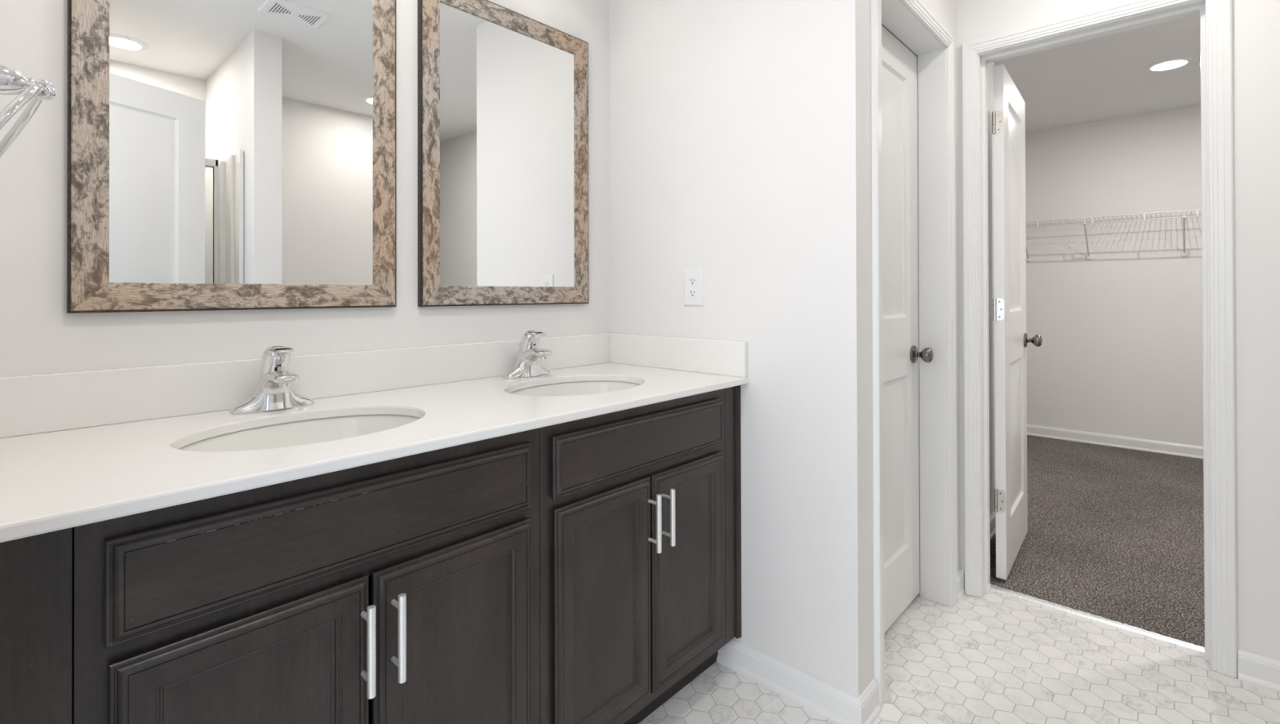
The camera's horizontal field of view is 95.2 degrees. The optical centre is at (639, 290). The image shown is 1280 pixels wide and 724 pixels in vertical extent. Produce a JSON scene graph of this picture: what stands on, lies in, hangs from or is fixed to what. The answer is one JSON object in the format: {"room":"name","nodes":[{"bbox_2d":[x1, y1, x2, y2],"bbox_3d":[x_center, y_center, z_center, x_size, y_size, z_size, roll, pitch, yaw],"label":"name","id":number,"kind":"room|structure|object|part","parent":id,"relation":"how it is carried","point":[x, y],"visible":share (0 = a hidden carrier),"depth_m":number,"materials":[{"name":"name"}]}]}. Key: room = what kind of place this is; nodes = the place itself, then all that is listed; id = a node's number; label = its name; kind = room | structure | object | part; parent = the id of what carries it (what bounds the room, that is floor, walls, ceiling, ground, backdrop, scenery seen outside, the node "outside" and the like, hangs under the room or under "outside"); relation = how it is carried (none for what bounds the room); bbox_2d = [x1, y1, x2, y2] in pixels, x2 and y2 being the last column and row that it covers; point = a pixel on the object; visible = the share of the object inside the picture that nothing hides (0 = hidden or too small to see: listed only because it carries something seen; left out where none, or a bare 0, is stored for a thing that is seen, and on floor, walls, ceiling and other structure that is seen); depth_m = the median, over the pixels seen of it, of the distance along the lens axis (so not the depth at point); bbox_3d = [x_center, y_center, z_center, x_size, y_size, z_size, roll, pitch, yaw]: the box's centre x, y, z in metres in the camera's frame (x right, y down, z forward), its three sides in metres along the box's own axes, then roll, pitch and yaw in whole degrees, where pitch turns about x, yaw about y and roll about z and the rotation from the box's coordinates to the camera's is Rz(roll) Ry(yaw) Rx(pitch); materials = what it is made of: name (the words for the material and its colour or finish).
{"room":"bathroom","nodes":[
{"label":"bathroom","id":0,"kind":"room"},
{"bbox_2d":[0,0,609,377],"bbox_3d":[-0.357,-0.064,2.002,0.115,2.458,2.777,0,0,43],"label":"wall","id":1,"kind":"structure","parent":0,"point":[38,335],"depth_m":1.28,"materials":[{"name":"paint"}]},
{"bbox_2d":[66,0,396,313],"bbox_3d":[-0.874,-0.420,1.343,0.022,0.930,0.631,0,0,43],"label":"framed mirror","id":2,"kind":"object","parent":1,"relation":"attached to","point":[222,154],"visible":1,"depth_m":1.30,"materials":[{"name":"brown mirror"}]},
{"bbox_2d":[0,333,610,438],"bbox_3d":[-0.638,0.211,1.596,0.020,0.108,1.572,0,0,43],"label":"backsplash","id":3,"kind":"structure","parent":1,"relation":"attached to","point":[30,404],"depth_m":1.28,"materials":[{"name":"stone"}]},
{"bbox_2d":[417,0,588,306],"bbox_3d":[-0.401,-0.418,1.855,0.022,0.931,0.626,0,0,43],"label":"framed mirror","id":4,"kind":"object","parent":1,"relation":"attached to","point":[503,92],"visible":1,"depth_m":1.81,"materials":[{"name":"brown mirror"}]},
{"bbox_2d":[608,0,874,697],"bbox_3d":[0.269,-0.067,1.907,0.934,2.458,0.115,0,0,43],"label":"wall","id":5,"kind":"structure","parent":0,"point":[740,131],"depth_m":1.70,"materials":[{"name":"paint"}]},
{"bbox_2d":[684,268,703,305],"bbox_3d":[0.174,-0.009,1.911,0.079,0.119,0.008,0,0,43],"label":"power outlet","id":6,"kind":"object","parent":5,"relation":"attached to","point":[693,278],"visible":1,"depth_m":1.91,"materials":[{"name":"white plastic"}]},
{"bbox_2d":[688,288,697,297],"bbox_3d":[0.173,0.010,1.909,0.033,0.027,0.002,0,0,43],"label":"receptacle","id":7,"kind":"object","parent":6,"relation":"attached to","point":[692,292],"depth_m":1.91,"materials":[{"name":"white plastic"}]},
{"bbox_2d":[688,277,697,285],"bbox_3d":[0.173,-0.029,1.909,0.033,0.027,0.002,0,0,43],"label":"receptacle","id":8,"kind":"object","parent":6,"relation":"attached to","point":[692,281],"depth_m":1.91,"materials":[{"name":"white plastic"}]},
{"bbox_2d":[716,639,880,723],"bbox_3d":[0.451,1.119,1.716,0.461,0.083,0.124,0,0,43],"label":"baseboard","id":9,"kind":"structure","parent":5,"relation":"attached to","point":[834,704],"depth_m":1.64,"materials":[{"name":"paint"}]},
{"bbox_2d":[881,0,995,572],"bbox_3d":[1.697,-0.063,3.335,0.772,2.458,3.921,0,0,43],"label":"wall","id":10,"kind":"structure","parent":0,"point":[989,65],"depth_m":2.78,"materials":[{"name":"paint"}]},
{"bbox_2d":[881,25,933,633],"bbox_3d":[0.822,0.127,1.987,0.171,2.030,0.647,0,0,43],"label":"door","id":11,"kind":"structure","parent":10,"relation":"in","point":[901,354],"depth_m":2.08,"materials":[{"name":"paint"}]},
{"bbox_3d":[1.019,0.238,2.162,0.016,0.065,0.065,0,0,43],"label":"knob","id":12,"kind":"part","parent":11,"relation":"part of","materials":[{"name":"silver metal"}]},
{"bbox_2d":[871,0,957,709],"bbox_3d":[0.859,0.106,1.954,0.166,2.108,0.767,0,0,43],"label":"door frame","id":13,"kind":"structure","parent":10,"relation":"attached to","point":[911,21],"depth_m":2.16,"materials":[{"name":"paint"}]},
{"bbox_2d":[957,568,964,602],"bbox_3d":[1.212,1.120,2.216,0.020,0.083,0.098,0,0,43],"label":"baseboard","id":14,"kind":"structure","parent":10,"relation":"attached to","point":[961,580],"depth_m":2.22,"materials":[{"name":"paint"}]},
{"bbox_2d":[638,435,1279,723],"bbox_3d":[1.792,1.183,1.757,3.592,0.070,6.307,0,0,43],"label":"floor","id":15,"kind":"structure","parent":0,"point":[994,657],"depth_m":1.97,"materials":[{"name":"tile"}]},
{"bbox_2d":[0,427,539,723],"bbox_3d":[-0.672,0.722,1.109,0.620,0.878,0.811,0,0,43],"label":"vanity cabinet","id":16,"kind":"object","parent":15,"relation":"on","point":[406,589],"visible":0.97,"depth_m":0.89,"materials":[{"name":"brown wood"}]},
{"bbox_3d":[-0.735,0.720,0.684,0.018,0.878,0.100,0,0,43],"label":"filler panel","id":17,"kind":"part","parent":16,"relation":"part of","materials":[{"name":"brown wood"}]},
{"bbox_3d":[-0.557,0.746,0.848,0.020,0.550,0.319,0,0,43],"label":"cabinet door","id":18,"kind":"part","parent":16,"relation":"part of","materials":[{"name":"brown wood"}]},
{"bbox_3d":[-0.447,0.381,0.970,0.020,0.134,0.654,0,0,43],"label":"drawer","id":19,"kind":"part","parent":16,"relation":"part of","materials":[{"name":"brown wood"}]},
{"bbox_3d":[-0.436,0.575,0.937,0.039,0.143,0.013,0,0,43],"label":"bar pull","id":20,"kind":"part","parent":16,"relation":"part of","materials":[{"name":"silver metal"}]},
{"bbox_2d":[0,333,748,542],"bbox_3d":[-0.424,0.220,1.399,0.601,0.127,1.572,0,0,43],"label":"countertop","id":21,"kind":"structure","parent":16,"relation":"on","point":[77,448],"depth_m":1.17,"materials":[{"name":"stone"}]},
{"bbox_2d":[229,345,314,414],"bbox_3d":[-0.796,0.194,1.285,0.140,0.141,0.162,0,0,43],"label":"faucet","id":22,"kind":"object","parent":21,"relation":"on","point":[273,391],"visible":1,"depth_m":1.27,"materials":[{"name":"silver metal"}]},
{"bbox_3d":[-0.796,0.168,1.286,0.112,0.090,0.056,0,0,43],"label":"handle","id":23,"kind":"part","parent":22,"relation":"part of","materials":[{"name":"silver metal"}]},
{"bbox_2d":[177,414,420,452],"bbox_3d":[-0.639,0.351,1.140,0.381,0.136,0.494,0,0,43],"label":"sink basin","id":24,"kind":"object","parent":21,"relation":"in","point":[300,433],"visible":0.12,"depth_m":1.27,"materials":[{"name":"ceramic"}]},
{"bbox_2d":[502,330,551,378],"bbox_3d":[-0.327,0.195,1.790,0.140,0.141,0.162,0,0,43],"label":"faucet","id":25,"kind":"object","parent":21,"relation":"on","point":[526,364],"visible":1,"depth_m":1.78,"materials":[{"name":"silver metal"}]},
{"bbox_3d":[-0.327,0.169,1.790,0.112,0.090,0.056,0,0,43],"label":"handle","id":26,"kind":"part","parent":25,"relation":"part of","materials":[{"name":"silver metal"}]},
{"bbox_2d":[509,380,640,396],"bbox_3d":[-0.175,0.352,1.644,0.381,0.136,0.494,0,0,43],"label":"sink basin","id":27,"kind":"object","parent":21,"relation":"in","point":[577,388],"visible":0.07,"depth_m":1.81,"materials":[{"name":"ceramic"}]},
{"bbox_3d":[-0.403,0.575,0.974,0.039,0.143,0.013,0,0,43],"label":"bar pull","id":28,"kind":"part","parent":16,"relation":"part of","materials":[{"name":"silver metal"}]},
{"bbox_3d":[-0.335,0.747,1.090,0.020,0.550,0.323,0,0,43],"label":"cabinet door","id":29,"kind":"part","parent":16,"relation":"part of","materials":[{"name":"brown wood"}]},
{"bbox_2d":[624,651,717,723],"bbox_3d":[-0.253,1.108,1.306,0.015,0.104,1.470,0,0,43],"label":"board","id":30,"kind":"object","parent":15,"relation":"on","point":[658,702],"visible":0.2,"depth_m":1.67,"materials":[{"name":"brown wood"}]},
{"bbox_2d":[539,385,741,723],"bbox_3d":[-0.139,0.673,1.687,0.620,0.777,0.758,0,0,43],"label":"vanity cabinet","id":31,"kind":"object","parent":30,"relation":"on","point":[640,507],"visible":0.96,"depth_m":1.44,"materials":[{"name":"brown wood"}]},
{"bbox_3d":[-0.079,0.747,1.367,0.020,0.550,0.308,0,0,43],"label":"cabinet door","id":32,"kind":"part","parent":31,"relation":"part of","materials":[{"name":"brown wood"}]},
{"bbox_3d":[0.027,0.383,1.484,0.020,0.134,0.630,0,0,43],"label":"drawer","id":33,"kind":"part","parent":31,"relation":"part of","materials":[{"name":"brown wood"}]},
{"bbox_3d":[0.037,0.576,1.451,0.039,0.143,0.013,0,0,43],"label":"bar pull","id":34,"kind":"part","parent":31,"relation":"part of","materials":[{"name":"silver metal"}]},
{"bbox_3d":[0.073,0.576,1.490,0.039,0.143,0.013,0,0,43],"label":"bar pull","id":35,"kind":"part","parent":31,"relation":"part of","materials":[{"name":"silver metal"}]},
{"bbox_3d":[0.136,0.748,1.599,0.020,0.550,0.312,0,0,43],"label":"cabinet door","id":36,"kind":"part","parent":31,"relation":"part of","materials":[{"name":"brown wood"}]},
{"bbox_3d":[0.300,0.672,1.785,0.010,0.776,0.018,0,0,43],"label":"scribe moulding","id":37,"kind":"part","parent":31,"relation":"part of","materials":[{"name":"brown wood"}]},
{"bbox_2d":[990,584,1204,653],"bbox_3d":[1.585,1.153,2.069,0.618,0.013,0.019,0,0,43],"label":"threshold strip","id":38,"kind":"object","parent":15,"relation":"on","point":[1143,633],"visible":0.95,"depth_m":2.04,"materials":[{"name":"metal"}]},
{"bbox_2d":[994,13,1200,132],"bbox_3d":[2.784,-1.317,3.028,2.800,0.080,3.102,0,0,43],"label":"ceiling","id":39,"kind":"structure","parent":0,"point":[1104,77],"depth_m":3.49,"materials":[{"name":"paint"}]},
{"bbox_2d":[1144,56,1194,71],"bbox_3d":[2.981,-1.271,3.294,0.210,0.010,0.210,0,0,43],"label":"recessed light","id":40,"kind":"object","parent":39,"relation":"in","point":[1175,62],"visible":1,"depth_m":3.27,"materials":[{"name":"paint"}]},
{"bbox_2d":[1151,60,1187,70],"bbox_3d":[2.981,-1.269,3.294,0.154,0.005,0.154,0,0,43],"label":"diffuser","id":41,"kind":"object","parent":40,"relation":"attached to","point":[1164,64],"depth_m":3.28,"materials":[{"name":"white plastic"}]},
{"bbox_2d":[1025,104,1203,446],"bbox_3d":[3.806,-0.065,4.125,2.800,2.458,0.100,0,0,43],"label":"wall","id":42,"kind":"structure","parent":0,"point":[1120,353],"depth_m":4.31,"materials":[{"name":"paint"}]},
{"bbox_2d":[990,424,1203,540],"bbox_3d":[2.776,1.112,3.000,2.600,0.083,2.945,0,0,43],"label":"baseboard","id":43,"kind":"structure","parent":42,"relation":"attached to","point":[1152,446],"depth_m":4.28,"materials":[{"name":"paint"}]},
{"bbox_2d":[1026,208,1201,262],"bbox_3d":[3.673,-0.381,3.983,2.590,0.294,0.289,0,0,43],"label":"wire shelf","id":44,"kind":"object","parent":42,"relation":"attached to","point":[1184,253],"visible":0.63,"depth_m":4.16,"materials":[{"name":"white metal"}]},
{"bbox_3d":[3.671,-0.504,3.983,2.590,0.047,0.281,0,0,43],"label":"long rail","id":45,"kind":"part","parent":44,"relation":"part of","materials":[{"name":"metal"}]},
{"bbox_2d":[956,0,1279,661],"bbox_3d":[1.823,-0.071,1.801,3.362,2.458,0.115,0,0,43],"label":"wall","id":46,"kind":"structure","parent":0,"point":[1255,23],"depth_m":1.73,"materials":[{"name":"paint"}]},
{"bbox_2d":[991,64,1042,580],"bbox_3d":[1.611,0.123,2.532,0.171,2.025,0.618,0,0,40],"label":"door","id":47,"kind":"structure","parent":46,"relation":"in","point":[1011,340],"depth_m":2.40,"materials":[{"name":"paint"}]},
{"bbox_3d":[1.790,0.231,2.704,0.016,0.065,0.065,0,0,40],"label":"knob","id":48,"kind":"part","parent":47,"relation":"part of","materials":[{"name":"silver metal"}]},
{"bbox_2d":[961,0,1237,678],"bbox_3d":[1.556,0.103,2.046,0.732,2.111,0.148,0,0,43],"label":"door frame","id":49,"kind":"structure","parent":46,"relation":"attached to","point":[1215,15],"depth_m":1.83,"materials":[{"name":"paint"}]},
{"bbox_2d":[1237,648,1279,693],"bbox_3d":[2.399,1.112,1.174,1.677,0.083,0.020,0,0,43],"label":"baseboard","id":50,"kind":"structure","parent":46,"relation":"attached to","point":[1255,669],"depth_m":1.71,"materials":[{"name":"paint"}]},
{"bbox_3d":[-0.199,-0.075,0.044,2.772,2.458,0.115,0,0,43],"label":"wall","id":51,"kind":"structure","parent":0,"visible":0},
{"bbox_2d":[0,64,57,156],"bbox_3d":[-0.630,-0.152,0.572,0.154,0.164,0.084,0,0,43],"label":"towel ring","id":52,"kind":"object","parent":51,"relation":"attached to","point":[12,82],"visible":1,"depth_m":0.58,"materials":[{"name":"silver metal"}]},
{"bbox_3d":[-0.634,-0.207,0.568,0.055,0.055,0.065,0,0,43],"label":"wall post","id":53,"kind":"part","parent":52,"relation":"part of","materials":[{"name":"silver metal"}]}
]}

